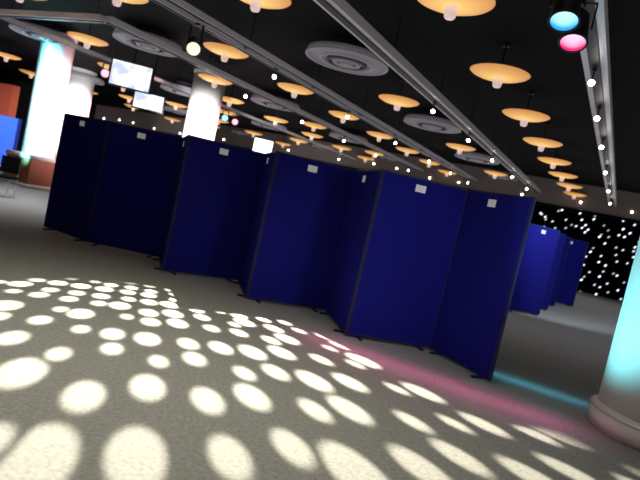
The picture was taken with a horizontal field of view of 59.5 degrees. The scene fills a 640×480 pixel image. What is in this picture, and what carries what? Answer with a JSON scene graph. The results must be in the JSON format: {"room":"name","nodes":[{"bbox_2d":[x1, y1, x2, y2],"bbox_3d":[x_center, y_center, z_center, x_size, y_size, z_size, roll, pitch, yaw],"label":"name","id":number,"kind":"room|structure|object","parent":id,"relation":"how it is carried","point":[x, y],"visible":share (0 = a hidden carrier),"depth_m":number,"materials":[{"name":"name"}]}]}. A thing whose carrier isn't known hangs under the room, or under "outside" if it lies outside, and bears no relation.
{"room":"exhibition hall","nodes":[
{"label":"exhibition hall","id":0,"kind":"room"},
{"bbox_2d":[0,81,21,117],"bbox_3d":[-17.984,-6.682,30.608,3.700,3.980,0.500,15,5,28],"label":"wall pier","id":1,"kind":"object","parent":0,"point":[9,92],"visible":0.53,"depth_m":29.70,"materials":[{"name":"brown"}]},
{"bbox_2d":[0,75,96,150],"bbox_3d":[-24.173,-7.973,24.674,0.001,4.650,44.000,15,5,28],"label":"wall","id":2,"kind":"structure","parent":0,"point":[25,93],"depth_m":34.94,"materials":[{"name":"black paint"}]},
{"bbox_2d":[252,136,274,152],"bbox_3d":[-1.790,-1.366,15.147,0.600,2.775,0.500,12,4,-7],"label":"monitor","id":3,"kind":"object","parent":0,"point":[262,145],"visible":0.54,"depth_m":14.99,"materials":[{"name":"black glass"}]},
{"bbox_2d":[0,164,639,479],"bbox_3d":[-4.156,-0.355,13.596,48.000,0.001,44.000,15,5,28],"label":"floor","id":4,"kind":"structure","parent":0,"point":[114,365],"depth_m":4.52,"materials":[{"name":"grey carpet"}]},
{"bbox_2d":[0,115,17,163],"bbox_3d":[-13.573,-4.272,24.084,1.090,2.100,0.220,12,4,-11],"label":"poster board","id":5,"kind":"object","parent":4,"relation":"on","point":[8,125],"visible":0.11,"depth_m":24.06,"materials":[{"name":"blue"}]},
{"bbox_2d":[0,155,20,197],"bbox_3d":[-7.251,-1.466,12.869,0.440,0.930,0.450,12,4,-7],"label":"chair","id":6,"kind":"object","parent":4,"relation":"on","point":[9,164],"visible":1,"depth_m":13.03,"materials":[{"name":"black"}]},
{"bbox_2d":[13,118,21,150],"bbox_3d":[-12.868,-4.088,23.698,0.220,2.100,1.090,11,4,-23],"label":"poster board","id":7,"kind":"object","parent":4,"relation":"on","point":[19,122],"visible":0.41,"depth_m":23.52,"materials":[{"name":"blue"}]},
{"bbox_2d":[1,32,77,190],"bbox_3d":[-8.317,-3.909,17.013,1.260,4.650,1.260,15,5,28],"label":"column","id":8,"kind":"structure","parent":4,"relation":"on","point":[37,154],"depth_m":16.62,"materials":[{"name":"white"}]},
{"bbox_2d":[43,113,109,241],"bbox_3d":[-4.056,-1.051,9.293,1.212,2.000,0.220,15,5,31],"label":"poster board","id":9,"kind":"object","parent":4,"relation":"on","point":[79,157],"visible":0.99,"depth_m":9.26,"materials":[{"name":"blue fabric"}]},
{"bbox_2d":[55,66,97,158],"bbox_3d":[-10.456,-4.859,23.653,1.360,4.650,1.360,15,5,28],"label":"column","id":10,"kind":"structure","parent":4,"relation":"on","point":[80,89],"depth_m":23.11,"materials":[{"name":"white"}]},
{"bbox_2d":[86,121,182,257],"bbox_3d":[-2.980,-0.793,9.020,1.230,2.000,0.220,12,4,-3],"label":"poster board","id":11,"kind":"object","parent":4,"relation":"on","point":[136,177],"visible":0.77,"depth_m":9.00,"materials":[{"name":"blue fabric"}]},
{"bbox_2d":[153,134,189,270],"bbox_3d":[-2.226,-0.590,8.518,0.220,2.000,1.155,11,4,-19],"label":"poster board","id":12,"kind":"object","parent":4,"relation":"on","point":[185,139],"visible":0.93,"depth_m":8.33,"materials":[{"name":"blue fabric"}]},
{"bbox_2d":[182,68,225,140],"bbox_3d":[-3.918,-2.990,17.793,1.310,4.650,1.310,15,5,28],"label":"column","id":13,"kind":"structure","parent":4,"relation":"on","point":[205,101],"depth_m":17.29,"materials":[{"name":"white paint"}]},
{"bbox_2d":[161,135,264,282],"bbox_3d":[-1.546,-0.421,8.259,1.204,2.000,0.220,10,5,-28],"label":"poster board","id":14,"kind":"object","parent":4,"relation":"on","point":[218,186],"visible":0.86,"depth_m":8.22,"materials":[{"name":"blue fabric"}]},
{"bbox_2d":[232,151,278,296],"bbox_3d":[-0.900,-0.256,7.952,0.220,2.000,1.230,11,4,-14],"label":"poster board","id":15,"kind":"object","parent":4,"relation":"on","point":[259,207],"visible":0.95,"depth_m":7.81,"materials":[{"name":"blue fabric"}]},
{"bbox_2d":[246,151,355,311],"bbox_3d":[-0.241,-0.080,7.534,1.148,2.000,0.220,11,4,-17],"label":"poster board","id":16,"kind":"object","parent":4,"relation":"on","point":[308,200],"visible":0.91,"depth_m":7.51,"materials":[{"name":"blue fabric"}]},
{"bbox_2d":[319,169,383,333],"bbox_3d":[0.400,0.093,7.113,0.220,2.000,1.230,12,4,-12],"label":"poster board","id":17,"kind":"object","parent":4,"relation":"on","point":[365,184],"visible":0.95,"depth_m":7.00,"materials":[{"name":"blue fabric"}]},
{"bbox_2d":[345,169,467,350],"bbox_3d":[1.039,0.267,6.657,1.128,2.000,0.220,12,4,-14],"label":"poster board","id":18,"kind":"object","parent":4,"relation":"on","point":[415,224],"visible":1,"depth_m":6.63,"materials":[{"name":"blue fabric"}]},
{"bbox_2d":[430,190,536,381],"bbox_3d":[1.778,0.456,6.304,0.220,2.000,1.102,11,4,-25],"label":"poster board","id":19,"kind":"object","parent":4,"relation":"on","point":[493,229],"visible":1,"depth_m":6.21,"materials":[{"name":"blue fabric"}]},
{"bbox_2d":[354,169,639,301],"bbox_3d":[10.704,0.215,26.047,26.000,3.530,0.060,15,5,28],"label":"drape","id":20,"kind":"object","parent":4,"relation":"on","point":[613,242],"visible":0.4,"depth_m":25.04,"materials":[{"name":"fabric"}]},
{"bbox_2d":[509,223,559,315],"bbox_3d":[4.745,0.666,12.556,1.100,2.000,0.220,11,4,-25],"label":"poster board","id":21,"kind":"object","parent":4,"relation":"on","point":[539,250],"visible":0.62,"depth_m":12.57,"materials":[{"name":"blue fabric"}]},
{"bbox_2d":[541,233,565,310],"bbox_3d":[5.547,0.737,14.053,1.100,2.000,0.220,11,4,-25],"label":"poster board","id":22,"kind":"object","parent":4,"relation":"on","point":[556,260],"visible":0.33,"depth_m":14.21,"materials":[{"name":"blue fabric"}]},
{"bbox_2d":[549,236,571,305],"bbox_3d":[6.349,0.807,15.551,1.100,2.000,0.220,11,4,-25],"label":"poster board","id":23,"kind":"object","parent":4,"relation":"on","point":[568,239],"visible":0.29,"depth_m":15.71,"materials":[{"name":"blue fabric"}]},
{"bbox_2d":[556,238,588,305],"bbox_3d":[7.258,0.916,16.844,1.230,2.000,0.220,12,4,-2],"label":"poster board","id":24,"kind":"object","parent":4,"relation":"on","point":[577,250],"visible":0.46,"depth_m":16.84,"materials":[{"name":"blue fabric"}]},
{"bbox_2d":[587,238,639,451],"bbox_3d":[3.660,-0.397,5.041,1.284,4.650,1.284,15,5,28],"label":"column","id":25,"kind":"structure","parent":4,"relation":"on","point":[615,411],"depth_m":5.05,"materials":[{"name":"white"}]},
{"bbox_2d":[0,0,639,193],"bbox_3d":[-3.152,-4.884,13.272,48.000,0.001,44.000,15,5,28],"label":"ceiling","id":26,"kind":"structure","parent":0,"point":[433,44],"depth_m":13.01,"materials":[{"name":"black paint"}]},
{"bbox_2d":[94,105,639,221],"bbox_3d":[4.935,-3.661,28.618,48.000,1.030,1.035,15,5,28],"label":"wall","id":27,"kind":"structure","parent":0,"point":[628,203],"depth_m":28.04,"materials":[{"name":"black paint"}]},
{"bbox_2d":[0,41,21,61],"bbox_3d":[-11.378,-6.848,20.380,0.980,0.718,0.980,15,5,28],"label":"pendant light","id":28,"kind":"object","parent":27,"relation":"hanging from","point":[6,56],"visible":1,"depth_m":20.29,"materials":[{"name":"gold metal"}]},
{"bbox_2d":[19,61,34,78],"bbox_3d":[-12.490,-7.375,24.293,0.980,0.718,0.980,15,5,28],"label":"pendant light","id":29,"kind":"object","parent":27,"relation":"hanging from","point":[31,74],"visible":0.76,"depth_m":24.05,"materials":[{"name":"gold metal"}]},
{"bbox_2d":[8,19,74,46],"bbox_3d":[-7.813,-5.892,15.815,1.709,0.404,1.709,15,5,28],"label":"ceiling vent","id":30,"kind":"object","parent":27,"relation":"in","point":[47,27],"visible":0.62,"depth_m":15.51,"materials":[{"name":"grey metal"}]},
{"bbox_2d":[0,0,105,23],"bbox_3d":[-12.843,-6.829,15.601,20.380,0.720,0.200,15,5,28],"label":"track rail","id":31,"kind":"object","parent":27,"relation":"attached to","point":[6,13],"visible":0.94,"depth_m":11.44,"materials":[{"name":"silver metal"}]},
{"bbox_2d":[67,23,108,48],"bbox_3d":[-5.779,-5.151,14.009,0.980,0.718,0.980,15,5,28],"label":"pendant light","id":32,"kind":"object","parent":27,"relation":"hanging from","point":[88,40],"visible":0.95,"depth_m":13.82,"materials":[{"name":"gold metal"}]},
{"bbox_2d":[71,71,104,84],"bbox_3d":[-9.950,-6.923,23.593,1.709,0.404,1.709,15,5,28],"label":"ceiling vent","id":33,"kind":"object","parent":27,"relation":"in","point":[96,80],"visible":0.36,"depth_m":23.01,"materials":[{"name":"grey metal"}]},
{"bbox_2d":[97,52,117,69],"bbox_3d":[-6.505,-5.577,17.711,0.980,0.718,0.980,15,5,28],"label":"pendant light","id":34,"kind":"object","parent":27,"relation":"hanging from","point":[106,66],"visible":0.3,"depth_m":17.44,"materials":[{"name":"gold metal"}]},
{"bbox_2d":[118,91,132,102],"bbox_3d":[-8.643,-6.608,25.489,0.980,0.718,0.980,15,5,28],"label":"pendant light","id":35,"kind":"object","parent":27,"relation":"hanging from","point":[129,98],"visible":0.66,"depth_m":25.22,"materials":[{"name":"gold metal"}]},
{"bbox_2d":[112,0,148,6],"bbox_3d":[-3.342,-4.278,9.371,0.980,0.718,0.980,15,5,28],"label":"pendant light","id":36,"kind":"object","parent":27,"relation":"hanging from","point":[117,3],"visible":1,"depth_m":9.46,"materials":[{"name":"gold metal"}]},
{"bbox_2d":[107,49,154,94],"bbox_3d":[-4.995,-4.712,14.993,1.100,1.370,0.112,12,4,-14],"label":"screen","id":37,"kind":"object","parent":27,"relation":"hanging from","point":[125,74],"visible":0.88,"depth_m":14.97,"materials":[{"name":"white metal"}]},
{"bbox_2d":[112,26,182,56],"bbox_3d":[-4.222,-4.955,13.848,1.709,0.404,1.709,15,5,28],"label":"ceiling vent","id":38,"kind":"object","parent":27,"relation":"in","point":[119,35],"visible":0.68,"depth_m":13.60,"materials":[{"name":"grey metal"}]},
{"bbox_2d":[131,55,165,114],"bbox_3d":[-4.561,-4.419,15.326,0.850,1.800,0.112,12,4,-14],"label":"screen","id":39,"kind":"object","parent":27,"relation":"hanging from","point":[154,103],"visible":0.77,"depth_m":15.32,"materials":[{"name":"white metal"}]},
{"bbox_2d":[164,113,180,123],"bbox_3d":[-8.386,-7.014,31.956,0.980,0.718,0.980,15,5,28],"label":"pendant light","id":40,"kind":"object","parent":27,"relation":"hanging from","point":[168,118],"visible":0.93,"depth_m":31.74,"materials":[{"name":"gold metal"}]},
{"bbox_2d":[164,105,186,115],"bbox_3d":[-7.214,-6.682,28.701,1.709,0.404,1.709,15,5,28],"label":"ceiling vent","id":41,"kind":"object","parent":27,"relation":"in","point":[182,111],"visible":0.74,"depth_m":28.19,"materials":[{"name":"grey metal"}]},
{"bbox_2d":[160,80,191,96],"bbox_3d":[-5.077,-5.651,20.923,1.709,0.404,1.709,15,5,28],"label":"ceiling vent","id":42,"kind":"object","parent":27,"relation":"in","point":[186,85],"visible":0.5,"depth_m":20.60,"materials":[{"name":"grey metal"}]},
{"bbox_2d":[165,94,186,109],"bbox_3d":[-6.163,-5.961,24.131,0.980,0.718,0.980,15,5,28],"label":"pendant light","id":43,"kind":"object","parent":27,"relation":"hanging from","point":[176,105],"visible":0.88,"depth_m":23.92,"materials":[{"name":"gold metal"}]},
{"bbox_2d":[0,0,355,160],"bbox_3d":[-2.538,-4.960,21.404,0.120,0.720,19.700,15,5,28],"label":"track rail","id":44,"kind":"object","parent":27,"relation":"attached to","point":[15,22],"visible":0.68,"depth_m":16.93,"materials":[{"name":"silver metal"}]},
{"bbox_2d":[100,62,110,77],"bbox_3d":[-5.887,-4.664,15.430,0.261,0.450,0.409,11,4,-18],"label":"can","id":45,"kind":"object","parent":44,"relation":"hanging from","point":[104,72],"visible":0.83,"depth_m":15.27,"materials":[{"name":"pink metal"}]},
{"bbox_2d":[221,110,229,121],"bbox_3d":[-3.414,-4.452,20.088,0.261,0.445,0.409,11,4,-18],"label":"can","id":46,"kind":"object","parent":44,"relation":"hanging from","point":[224,118],"visible":1,"depth_m":19.94,"materials":[{"name":"black metal"}]},
{"bbox_2d":[231,114,239,125],"bbox_3d":[-3.131,-4.427,20.617,0.261,0.445,0.408,11,4,-17],"label":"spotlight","id":47,"kind":"object","parent":44,"relation":"hanging from","point":[234,121],"visible":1,"depth_m":20.47,"materials":[{"name":"black metal"}]},
{"bbox_2d":[198,62,232,87],"bbox_3d":[-2.914,-4.640,15.744,0.980,0.718,0.980,15,5,28],"label":"pendant light","id":48,"kind":"object","parent":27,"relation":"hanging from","point":[215,80],"visible":0.92,"depth_m":15.54,"materials":[{"name":"gold metal"}]},
{"bbox_2d":[218,113,228,124],"bbox_3d":[-4.795,-5.840,26.685,0.980,0.718,0.980,15,5,28],"label":"pendant light","id":49,"kind":"object","parent":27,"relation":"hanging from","point":[219,120],"visible":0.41,"depth_m":26.63,"materials":[{"name":"gold metal"}]},
{"bbox_2d":[203,27,248,61],"bbox_3d":[-1.974,-4.158,11.925,0.980,0.718,0.980,15,5,28],"label":"pendant light","id":50,"kind":"object","parent":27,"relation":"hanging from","point":[226,51],"visible":0.9,"depth_m":11.74,"materials":[{"name":"gold metal"}]},
{"bbox_2d":[220,109,238,115],"bbox_3d":[-3.769,-5.336,22.820,0.980,0.718,0.980,15,5,28],"label":"pendant light","id":51,"kind":"object","parent":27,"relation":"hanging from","point":[221,110],"visible":0.4,"depth_m":22.56,"materials":[{"name":"gold metal"}]},
{"bbox_2d":[222,85,243,106],"bbox_3d":[-3.043,-4.910,19.118,0.980,0.718,0.980,15,5,28],"label":"pendant light","id":52,"kind":"object","parent":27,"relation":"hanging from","point":[229,100],"visible":0.78,"depth_m":18.96,"materials":[{"name":"gold metal"}]},
{"bbox_2d":[231,130,249,135],"bbox_3d":[-4.479,-6.441,33.810,1.709,0.404,1.709,15,5,28],"label":"ceiling vent","id":53,"kind":"object","parent":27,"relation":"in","point":[233,131],"visible":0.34,"depth_m":33.05,"materials":[{"name":"grey metal"}]},
{"bbox_2d":[245,125,262,136],"bbox_3d":[-3.428,-5.720,29.239,0.980,0.718,0.980,15,5,28],"label":"pendant light","id":54,"kind":"object","parent":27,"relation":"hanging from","point":[253,133],"visible":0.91,"depth_m":29.01,"materials":[{"name":"gold metal"}]},
{"bbox_2d":[104,7,423,172],"bbox_3d":[0.664,-4.117,19.536,0.200,0.720,19.900,15,5,28],"label":"track rail","id":55,"kind":"object","parent":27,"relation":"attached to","point":[109,20],"visible":0.9,"depth_m":14.12,"materials":[{"name":"silver metal"}]},
{"bbox_2d":[241,0,291,12],"bbox_3d":[-0.863,-3.631,8.013,0.980,0.718,0.980,15,5,28],"label":"pendant light","id":56,"kind":"object","parent":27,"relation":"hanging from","point":[255,5],"visible":1,"depth_m":8.01,"materials":[{"name":"gold metal"}]},
{"bbox_2d":[251,117,286,130],"bbox_3d":[-2.341,-5.410,26.032,1.709,0.404,1.709,15,5,28],"label":"ceiling vent","id":57,"kind":"object","parent":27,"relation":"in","point":[263,118],"visible":0.6,"depth_m":25.70,"materials":[{"name":"grey metal"}]},
{"bbox_2d":[250,92,299,111],"bbox_3d":[-1.486,-4.714,18.956,1.709,0.404,1.709,15,5,28],"label":"ceiling vent","id":58,"kind":"object","parent":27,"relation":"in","point":[255,98],"visible":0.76,"depth_m":18.65,"materials":[{"name":"grey metal"}]},
{"bbox_2d":[264,111,287,125],"bbox_3d":[-1.675,-4.790,21.672,0.980,0.718,0.980,15,5,28],"label":"pendant light","id":59,"kind":"object","parent":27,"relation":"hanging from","point":[275,120],"visible":0.9,"depth_m":21.45,"materials":[{"name":"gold metal"}]},
{"bbox_2d":[275,135,290,147],"bbox_3d":[-2.060,-5.600,31.794,0.980,0.718,0.980,15,5,28],"label":"pendant light","id":60,"kind":"object","parent":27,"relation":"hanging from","point":[282,144],"visible":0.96,"depth_m":31.57,"materials":[{"name":"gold metal"}]},
{"bbox_2d":[277,69,313,97],"bbox_3d":[-0.606,-4.037,14.479,0.980,0.718,0.980,15,5,28],"label":"pendant light","id":61,"kind":"object","parent":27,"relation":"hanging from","point":[296,89],"visible":0.92,"depth_m":14.28,"materials":[{"name":"gold metal"}]},
{"bbox_2d":[290,131,307,144],"bbox_3d":[-1.034,-5.096,27.928,0.980,0.718,0.980,15,5,28],"label":"pendant light","id":62,"kind":"object","parent":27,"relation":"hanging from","point":[298,141],"visible":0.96,"depth_m":27.70,"materials":[{"name":"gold metal"}]},
{"bbox_2d":[301,132,322,139],"bbox_3d":[-0.307,-4.669,24.226,0.980,0.718,0.980,15,5,28],"label":"pendant light","id":63,"kind":"object","parent":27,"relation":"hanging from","point":[312,135],"visible":0.92,"depth_m":23.98,"materials":[{"name":"gold metal"}]},
{"bbox_2d":[151,0,477,181],"bbox_3d":[1.849,-3.628,16.381,0.440,0.720,24.300,15,5,28],"label":"track rail","id":64,"kind":"object","parent":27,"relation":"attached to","point":[181,8],"visible":0.89,"depth_m":11.57,"materials":[{"name":"silver metal"}]},
{"bbox_2d":[185,22,204,56],"bbox_3d":[-2.092,-3.327,9.342,0.264,0.576,0.468,11,4,-19],"label":"track spotlight","id":65,"kind":"object","parent":64,"relation":"hanging from","point":[193,48],"visible":1,"depth_m":9.22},
{"bbox_2d":[272,68,277,78],"bbox_3d":[-0.920,-3.389,11.436,0.099,0.231,0.144,12,4,-8],"label":"track spotlight","id":66,"kind":"object","parent":64,"relation":"hanging from","point":[274,76],"visible":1,"depth_m":11.39,"materials":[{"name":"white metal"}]},
{"bbox_2d":[303,112,325,131],"bbox_3d":[-0.179,-4.399,20.852,0.980,0.718,0.980,15,5,28],"label":"pendant light","id":67,"kind":"object","parent":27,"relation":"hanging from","point":[314,126],"visible":0.9,"depth_m":20.65,"materials":[{"name":"gold metal"}]},
{"bbox_2d":[332,142,351,152],"bbox_3d":[1.061,-4.549,26.781,0.980,0.718,0.980,15,5,28],"label":"pendant light","id":68,"kind":"object","parent":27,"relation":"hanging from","point":[341,148],"visible":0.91,"depth_m":26.56,"materials":[{"name":"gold metal"}]},
{"bbox_2d":[329,99,358,122],"bbox_3d":[0.762,-3.917,17.034,0.980,0.718,0.980,15,5,28],"label":"pendant light","id":69,"kind":"object","parent":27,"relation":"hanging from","point":[339,114],"visible":0.84,"depth_m":16.82,"materials":[{"name":"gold metal"}]},
{"bbox_2d":[305,38,388,75],"bbox_3d":[0.566,-3.705,11.225,1.709,0.404,1.709,15,5,28],"label":"ceiling vent","id":70,"kind":"object","parent":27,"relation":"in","point":[350,56],"visible":0.99,"depth_m":10.90,"materials":[{"name":"grey metal"}]},
{"bbox_2d":[329,129,367,143],"bbox_3d":[1.249,-4.474,24.065,1.709,0.404,1.709,15,5,28],"label":"ceiling vent","id":71,"kind":"object","parent":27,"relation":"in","point":[333,134],"visible":0.6,"depth_m":23.73,"materials":[{"name":"grey metal"}]},
{"bbox_2d":[357,149,374,161],"bbox_3d":[2.429,-4.429,29.335,0.980,0.718,0.980,15,5,28],"label":"pendant light","id":72,"kind":"object","parent":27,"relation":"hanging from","point":[365,158],"visible":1,"depth_m":29.09,"materials":[{"name":"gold metal"}]},
{"bbox_2d":[364,142,383,157],"bbox_3d":[2.557,-4.159,25.961,0.980,0.718,0.980,15,5,28],"label":"pendant light","id":73,"kind":"object","parent":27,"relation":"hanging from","point":[373,153],"visible":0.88,"depth_m":25.73,"materials":[{"name":"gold metal"}]},
{"bbox_2d":[367,121,392,141],"bbox_3d":[2.130,-3.797,19.588,0.980,0.718,0.980,15,5,28],"label":"pendant light","id":74,"kind":"object","parent":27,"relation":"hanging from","point":[379,135],"visible":0.94,"depth_m":19.38,"materials":[{"name":"gold metal"}]},
{"bbox_2d":[380,155,404,160],"bbox_3d":[3.985,-4.233,29.174,1.709,0.404,1.709,15,5,28],"label":"ceiling vent","id":75,"kind":"object","parent":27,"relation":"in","point":[384,156],"visible":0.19,"depth_m":28.64,"materials":[{"name":"grey metal"}]},
{"bbox_2d":[378,79,419,110],"bbox_3d":[1.873,-3.390,13.121,0.980,0.718,0.980,15,5,28],"label":"pendant light","id":76,"kind":"object","parent":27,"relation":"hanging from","point":[399,101],"visible":0.99,"depth_m":12.94,"materials":[{"name":"gold metal"}]},
{"bbox_2d":[396,138,418,155],"bbox_3d":[3.497,-3.677,22.142,0.980,0.718,0.980,15,5,28],"label":"pendant light","id":77,"kind":"object","parent":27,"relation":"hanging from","point":[408,150],"visible":0.9,"depth_m":21.93,"materials":[{"name":"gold metal"}]},
{"bbox_2d":[313,0,540,192],"bbox_3d":[4.371,-2.970,14.999,0.280,0.720,24.300,15,5,28],"label":"track rail","id":78,"kind":"object","parent":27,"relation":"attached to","point":[341,11],"visible":0.97,"depth_m":9.62,"materials":[{"name":"silver metal"}]},
{"bbox_2d":[431,102,436,113],"bbox_3d":[2.307,-2.670,11.375,0.098,0.230,0.143,13,4,7],"label":"track spotlight","id":79,"kind":"object","parent":78,"relation":"attached to","point":[434,103],"visible":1,"depth_m":11.33,"materials":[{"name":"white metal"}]},
{"bbox_2d":[419,151,439,167],"bbox_3d":[4.865,-3.556,24.697,0.980,0.718,0.980,15,5,28],"label":"pendant light","id":80,"kind":"object","parent":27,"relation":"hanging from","point":[421,160],"visible":0.86,"depth_m":24.51,"materials":[{"name":"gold metal"}]},
{"bbox_2d":[403,111,461,133],"bbox_3d":[3.301,-3.465,16.334,1.709,0.404,1.709,15,5,28],"label":"ceiling vent","id":81,"kind":"object","parent":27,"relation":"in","point":[436,122],"visible":1,"depth_m":15.97,"materials":[{"name":"grey metal"}]},
{"bbox_2d":[438,162,455,176],"bbox_3d":[6.233,-3.436,27.251,0.980,0.718,0.980,15,5,28],"label":"pendant light","id":82,"kind":"object","parent":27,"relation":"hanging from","point":[446,172],"visible":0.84,"depth_m":27.01,"materials":[{"name":"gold metal"}]},
{"bbox_2d":[418,0,495,20],"bbox_3d":[1.617,-2.984,6.654,0.980,0.718,0.980,15,5,28],"label":"pendant light","id":83,"kind":"object","parent":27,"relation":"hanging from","point":[450,9],"visible":1,"depth_m":6.63,"materials":[{"name":"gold metal"}]},
{"bbox_2d":[446,132,475,153],"bbox_3d":[4.609,-3.150,18.230,0.980,0.718,0.980,15,5,28],"label":"pendant light","id":84,"kind":"object","parent":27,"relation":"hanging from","point":[459,147],"visible":1,"depth_m":18.03,"materials":[{"name":"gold metal"}]},
{"bbox_2d":[455,149,499,164],"bbox_3d":[6.037,-3.224,21.442,1.709,0.404,1.709,15,5,28],"label":"ceiling vent","id":85,"kind":"object","parent":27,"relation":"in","point":[479,156],"visible":0.97,"depth_m":21.06,"materials":[{"name":"grey metal"}]},
{"bbox_2d":[484,165,506,178],"bbox_3d":[7.345,-2.909,23.338,0.980,0.718,0.980,15,5,28],"label":"pendant light","id":86,"kind":"object","parent":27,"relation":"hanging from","point":[495,174],"visible":0.91,"depth_m":23.11,"materials":[{"name":"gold metal"}]},
{"bbox_2d":[470,43,530,87],"bbox_3d":[2.985,-2.864,9.209,0.980,0.718,0.980,15,5,28],"label":"pendant light","id":87,"kind":"object","parent":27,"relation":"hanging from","point":[499,73],"visible":1,"depth_m":9.04,"materials":[{"name":"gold metal"}]},
{"bbox_2d":[488,174,516,180],"bbox_3d":[8.773,-2.984,26.551,1.709,0.404,1.709,15,5,28],"label":"ceiling vent","id":88,"kind":"object","parent":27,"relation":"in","point":[489,175],"visible":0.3,"depth_m":25.77,"materials":[{"name":"grey metal"}]},
{"bbox_2d":[502,92,549,126],"bbox_3d":[4.352,-2.744,11.763,0.980,0.718,0.980,15,5,28],"label":"pendant light","id":89,"kind":"object","parent":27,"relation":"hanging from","point":[525,116],"visible":1,"depth_m":11.58,"materials":[{"name":"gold metal"}]},
{"bbox_2d":[523,123,562,151],"bbox_3d":[5.720,-2.623,14.317,0.980,0.718,0.980,15,5,28],"label":"pendant light","id":90,"kind":"object","parent":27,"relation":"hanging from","point":[543,142],"visible":1,"depth_m":14.14,"materials":[{"name":"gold metal"}]},
{"bbox_2d":[537,147,571,168],"bbox_3d":[7.088,-2.503,16.872,0.980,0.718,0.980,15,5,28],"label":"pendant light","id":91,"kind":"object","parent":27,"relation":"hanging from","point":[553,162],"visible":0.93,"depth_m":16.69,"materials":[{"name":"gold metal"}]},
{"bbox_2d":[548,165,577,181],"bbox_3d":[8.456,-2.383,19.426,0.980,0.718,0.980,15,5,28],"label":"pendant light","id":92,"kind":"object","parent":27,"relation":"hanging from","point":[562,175],"visible":0.92,"depth_m":19.22,"materials":[{"name":"gold metal"}]},
{"bbox_2d":[557,173,582,191],"bbox_3d":[9.824,-2.262,21.980,0.980,0.718,0.980,15,5,28],"label":"pendant light","id":93,"kind":"object","parent":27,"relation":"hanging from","point":[568,186],"visible":0.98,"depth_m":21.79,"materials":[{"name":"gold metal"}]},
{"bbox_2d":[563,183,586,198],"bbox_3d":[11.192,-2.142,24.535,0.980,0.718,0.980,15,5,28],"label":"pendant light","id":94,"kind":"object","parent":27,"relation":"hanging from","point":[574,194],"visible":0.98,"depth_m":24.34,"materials":[{"name":"gold metal"}]},
{"bbox_2d":[580,0,616,205],"bbox_3d":[7.022,-2.278,13.547,0.300,0.720,24.300,15,5,28],"label":"track rail","id":95,"kind":"object","parent":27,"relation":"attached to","point":[596,54],"visible":0.95,"depth_m":7.99,"materials":[{"name":"silver metal"}]},
{"bbox_2d":[547,0,586,32],"bbox_3d":[2.186,-2.097,4.929,0.297,0.498,0.348,15,5,28],"label":"stage light","id":96,"kind":"object","parent":95,"relation":"hanging from","point":[565,17],"visible":1,"depth_m":4.85,"materials":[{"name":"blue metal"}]},
{"bbox_2d":[557,0,598,52],"bbox_3d":[2.466,-2.068,5.380,0.297,0.498,0.348,15,5,28],"label":"stage light","id":97,"kind":"object","parent":95,"relation":"hanging from","point":[575,41],"visible":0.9,"depth_m":5.31,"materials":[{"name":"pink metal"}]},
{"bbox_2d":[587,68,596,86],"bbox_3d":[3.547,-2.099,7.279,0.100,0.235,0.148,15,5,28],"label":"track spotlight","id":98,"kind":"object","parent":95,"relation":"hanging from","point":[591,82],"visible":1,"depth_m":7.24,"materials":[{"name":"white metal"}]},
{"bbox_2d":[594,107,600,121],"bbox_3d":[4.490,-2.017,9.041,0.099,0.233,0.146,15,5,28],"label":"track spotlight","id":99,"kind":"object","parent":95,"relation":"hanging from","point":[597,117],"visible":1,"depth_m":9.00,"materials":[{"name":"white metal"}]},
{"bbox_2d":[599,138,604,149],"bbox_3d":[5.669,-1.915,11.243,0.099,0.230,0.143,15,5,28],"label":"track spotlight","id":100,"kind":"object","parent":95,"relation":"hanging from","point":[601,147],"visible":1,"depth_m":11.20,"materials":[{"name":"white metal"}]}
]}

